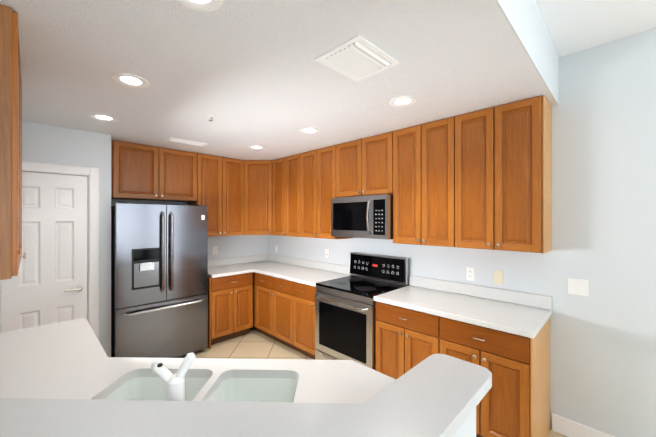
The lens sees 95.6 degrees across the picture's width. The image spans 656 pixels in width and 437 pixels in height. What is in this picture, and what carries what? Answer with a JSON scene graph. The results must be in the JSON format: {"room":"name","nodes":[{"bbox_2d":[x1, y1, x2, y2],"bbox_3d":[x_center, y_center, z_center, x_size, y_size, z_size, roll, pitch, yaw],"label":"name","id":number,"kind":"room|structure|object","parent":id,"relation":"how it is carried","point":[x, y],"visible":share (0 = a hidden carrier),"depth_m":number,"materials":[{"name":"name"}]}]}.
{"room":"kitchen","nodes":[
{"label":"kitchen","id":0,"kind":"room"},
{"bbox_2d":[22,121,110,356],"bbox_3d":[-2.851,0.139,2.904,0.660,2.950,1.098,0,0,45],"label":"wall","id":1,"kind":"structure","parent":0,"point":[44,143],"depth_m":2.96,"materials":[{"name":"white paint"}]},
{"bbox_2d":[0,161,98,339],"bbox_3d":[-2.593,0.555,2.750,0.158,2.117,0.749,0,0,45],"label":"door","id":2,"kind":"structure","parent":1,"relation":"attached to","point":[54,279],"depth_m":2.78,"materials":[{"name":"white paint"}]},
{"bbox_2d":[111,199,266,259],"bbox_3d":[-1.859,0.139,4.266,0.140,2.950,2.232,0,0,45],"label":"wall","id":3,"kind":"structure","parent":0,"point":[238,246],"depth_m":4.54,"materials":[{"name":"white paint"}]},
{"bbox_2d":[111,140,243,236],"bbox_3d":[-1.900,-0.305,3.876,0.351,1.095,1.618,0,0,45],"label":"upper cabinet","id":4,"kind":"object","parent":3,"relation":"attached to","point":[215,184],"visible":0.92,"depth_m":3.75,"materials":[{"name":"brown wood"}]},
{"bbox_2d":[213,246,217,254],"bbox_3d":[-1.654,0.469,4.366,0.008,0.118,0.072,0,0,45],"label":"electrical outlet","id":5,"kind":"object","parent":3,"relation":"attached to","point":[215,249],"visible":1,"depth_m":4.37,"materials":[{"name":"white plastic"}]},
{"bbox_2d":[0,0,556,159],"bbox_3d":[-0.767,-1.097,2.502,3.900,0.480,3.190,0,0,45],"label":"ceiling","id":6,"kind":"structure","parent":0,"point":[246,73],"depth_m":1.71,"materials":[{"name":"white paint"}]},
{"bbox_2d":[89,114,117,121],"bbox_3d":[-1.902,-0.853,2.525,0.196,0.007,0.196,0,0,45],"label":"recessed light","id":7,"kind":"object","parent":6,"relation":"in","point":[103,117],"visible":0.98,"depth_m":2.52,"materials":[{"name":"white"}]},
{"bbox_2d":[112,73,149,87],"bbox_3d":[-1.222,-0.853,1.847,0.196,0.007,0.196,0,0,45],"label":"recessed light","id":8,"kind":"object","parent":6,"relation":"in","point":[135,81],"visible":1,"depth_m":1.84,"materials":[{"name":"white"}]},
{"bbox_2d":[166,137,207,146],"bbox_3d":[-1.567,-0.848,3.313,0.140,0.014,0.400,0,0,45],"label":"ceiling vent","id":9,"kind":"object","parent":6,"relation":"in","point":[185,141],"visible":0.96,"depth_m":3.28,"materials":[{"name":"white"}]},
{"bbox_2d":[177,0,222,11],"bbox_3d":[-0.500,-0.853,1.127,0.196,0.007,0.196,0,0,45],"label":"recessed light","id":10,"kind":"object","parent":6,"relation":"in","point":[205,5],"visible":1,"depth_m":1.18,"materials":[{"name":"white"}]},
{"bbox_2d":[248,145,264,149],"bbox_3d":[-0.857,-0.852,3.572,0.196,0.007,0.196,0,0,45],"label":"recessed light","id":11,"kind":"object","parent":6,"relation":"in","point":[257,147],"visible":0.94,"depth_m":3.58,"materials":[{"name":"white"}]},
{"bbox_2d":[300,128,319,133],"bbox_3d":[-0.177,-0.852,2.895,0.196,0.007,0.196,0,0,45],"label":"recessed light","id":12,"kind":"object","parent":6,"relation":"in","point":[309,130],"visible":1,"depth_m":2.89,"materials":[{"name":"white"}]},
{"bbox_2d":[315,34,398,80],"bbox_3d":[0.160,-0.849,1.612,0.300,0.014,0.350,0,0,45],"label":"ceiling vent","id":13,"kind":"object","parent":6,"relation":"in","point":[358,57],"visible":1,"depth_m":1.59,"materials":[{"name":"white"}]},
{"bbox_2d":[389,96,415,106],"bbox_3d":[0.545,-0.853,2.175,0.196,0.007,0.196,0,0,45],"label":"recessed light","id":14,"kind":"object","parent":6,"relation":"in","point":[402,101],"visible":1,"depth_m":2.17,"materials":[{"name":"white"}]},
{"bbox_2d":[177,328,567,436],"bbox_3d":[-0.306,1.672,-0.692,9.340,0.120,7.340,0,0,45],"label":"floor","id":15,"kind":"structure","parent":0,"point":[253,344],"depth_m":3.64,"materials":[{"name":"tile"}]},
{"bbox_2d":[111,202,207,357],"bbox_3d":[-1.977,0.726,3.472,0.694,1.775,0.913,0,0,45],"label":"refrigerator","id":16,"kind":"object","parent":15,"relation":"on","point":[159,281],"visible":0.88,"depth_m":3.21,"materials":[{"name":"black metal"}]},
{"bbox_2d":[207,273,252,348],"bbox_3d":[-1.459,1.178,4.104,0.651,0.872,0.610,0,0,45],"label":"base cabinet","id":17,"kind":"object","parent":15,"relation":"on","point":[230,307],"visible":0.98,"depth_m":3.88,"materials":[{"name":"brown wood"}]},
{"bbox_2d":[208,258,251,277],"bbox_3d":[-1.460,0.668,4.106,0.649,0.145,0.570,0,0,45],"label":"countertop","id":18,"kind":"structure","parent":17,"relation":"on","point":[222,267],"depth_m":4.25,"materials":[{"name":"white laminate"}]},
{"bbox_2d":[0,317,491,436],"bbox_3d":[-0.786,1.077,1.352,2.375,1.072,1.533,0,0,45],"label":"countertop","id":19,"kind":"structure","parent":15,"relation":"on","point":[70,378],"depth_m":1.02,"materials":[{"name":"white solid surface"},{"name":"laminate"}]},
{"bbox_2d":[150,352,195,400],"bbox_3d":[-0.516,0.563,0.972,0.181,0.269,0.102,0,0,45],"label":"kitchen faucet","id":20,"kind":"object","parent":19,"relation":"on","point":[175,383],"visible":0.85,"depth_m":0.93,"materials":[{"name":"white plastic"}]},
{"bbox_2d":[315,252,408,369],"bbox_3d":[0.329,1.014,3.136,0.756,1.200,0.702,0,0,45],"label":"range","id":21,"kind":"object","parent":15,"relation":"on","point":[345,319],"visible":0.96,"depth_m":3.01,"materials":[{"name":"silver metal"}]},
{"bbox_2d":[252,272,549,436],"bbox_3d":[0.112,1.178,3.413,3.852,0.872,0.651,0,0,45],"label":"base cabinet","id":22,"kind":"object","parent":15,"relation":"on","point":[514,401],"depth_m":2.23,"materials":[{"name":"brown wood"}]},
{"bbox_2d":[232,254,349,286],"bbox_3d":[-0.585,0.668,4.103,1.893,0.145,0.660,0,0,45],"label":"countertop","id":23,"kind":"structure","parent":22,"relation":"on","point":[308,272],"depth_m":4.00,"materials":[{"name":"white laminate"}]},
{"bbox_2d":[374,275,551,338],"bbox_3d":[1.060,0.667,2.474,1.205,0.145,0.643,0,0,45],"label":"countertop","id":24,"kind":"structure","parent":22,"relation":"on","point":[525,314],"depth_m":2.39,"materials":[{"name":"white laminate"}]},
{"bbox_2d":[267,28,655,436],"bbox_3d":[2.235,0.138,1.858,9.340,2.950,0.140,0,0,45],"label":"wall","id":25,"kind":"structure","parent":0,"point":[603,356],"depth_m":2.10,"materials":[{"name":"white paint"}]},
{"bbox_2d":[244,160,271,234],"bbox_3d":[-1.020,-0.305,4.571,0.615,1.095,0.612,0,0,45],"label":"upper cabinet","id":26,"kind":"object","parent":25,"relation":"attached to","point":[257,197],"visible":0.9,"depth_m":4.34,"materials":[{"name":"brown wood"}]},
{"bbox_2d":[325,249,328,257],"bbox_3d":[-0.013,0.469,3.994,0.072,0.118,0.008,0,0,45],"label":"outlet","id":27,"kind":"object","parent":25,"relation":"attached to","point":[326,253],"visible":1,"depth_m":3.99,"materials":[{"name":"white plastic"}]},
{"bbox_2d":[272,95,551,253],"bbox_3d":[0.438,-0.304,3.301,3.254,1.099,0.351,0,0,45],"label":"upper cabinet","id":28,"kind":"object","parent":25,"relation":"attached to","point":[480,179],"visible":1,"depth_m":2.52,"materials":[{"name":"brown wood"}]},
{"bbox_2d":[331,194,392,239],"bbox_3d":[0.424,-0.013,3.232,0.756,0.437,0.466,0,0,45],"label":"microwave","id":29,"kind":"object","parent":28,"relation":"attached to","point":[370,216],"visible":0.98,"depth_m":3.05,"materials":[{"name":"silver metal"}]},
{"bbox_2d":[466,267,474,280],"bbox_3d":[1.290,0.503,2.695,0.072,0.118,0.008,0,0,45],"label":"outlet","id":30,"kind":"object","parent":25,"relation":"attached to","point":[470,273],"visible":1,"depth_m":2.69,"materials":[{"name":"white plastic"}]},
{"bbox_2d":[494,270,502,284],"bbox_3d":[1.454,0.503,2.533,0.072,0.118,0.005,0,0,45],"label":"outlet","id":31,"kind":"object","parent":25,"relation":"attached to","point":[498,277],"visible":1,"depth_m":2.53,"materials":[{"name":"white plastic"}]},
{"bbox_2d":[568,278,588,295],"bbox_3d":[1.821,0.498,2.164,0.118,0.118,0.010,0,0,45],"label":"rocker light switch","id":32,"kind":"object","parent":25,"relation":"attached to","point":[578,286],"visible":1,"depth_m":2.16,"materials":[{"name":"white plastic"}]},
{"bbox_2d":[552,413,614,436],"bbox_3d":[3.548,1.550,0.437,5.194,0.125,0.015,0,0,45],"label":"baseboard","id":33,"kind":"structure","parent":25,"relation":"attached to","point":[565,426],"depth_m":2.17,"materials":[{"name":"white wood"}]},
{"bbox_2d":[495,0,558,104],"bbox_3d":[0.616,-1.037,1.123,0.006,0.360,3.190,0,0,45],"label":"wall","id":34,"kind":"structure","parent":0,"point":[525,21],"depth_m":1.67,"materials":[{"name":"white paint"}]},
{"bbox_2d":[535,0,655,57],"bbox_3d":[0.897,-1.279,-1.891,5.660,0.120,7.060,0,0,45],"label":"ceiling","id":35,"kind":"structure","parent":0,"point":[573,26],"depth_m":1.83,"materials":[{"name":"white paint"}]},
{"bbox_3d":[-1.936,0.138,1.315,2.880,2.950,0.140,0,0,45],"label":"wall","id":36,"kind":"structure","parent":0,"visible":0},
{"bbox_2d":[0,4,25,279],"bbox_3d":[-1.711,-0.305,1.441,0.940,1.099,0.351,0,0,45],"label":"upper cabinet","id":37,"kind":"object","parent":36,"relation":"attached to","point":[11,255],"visible":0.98,"depth_m":1.20,"materials":[{"name":"brown wood"}]}
]}

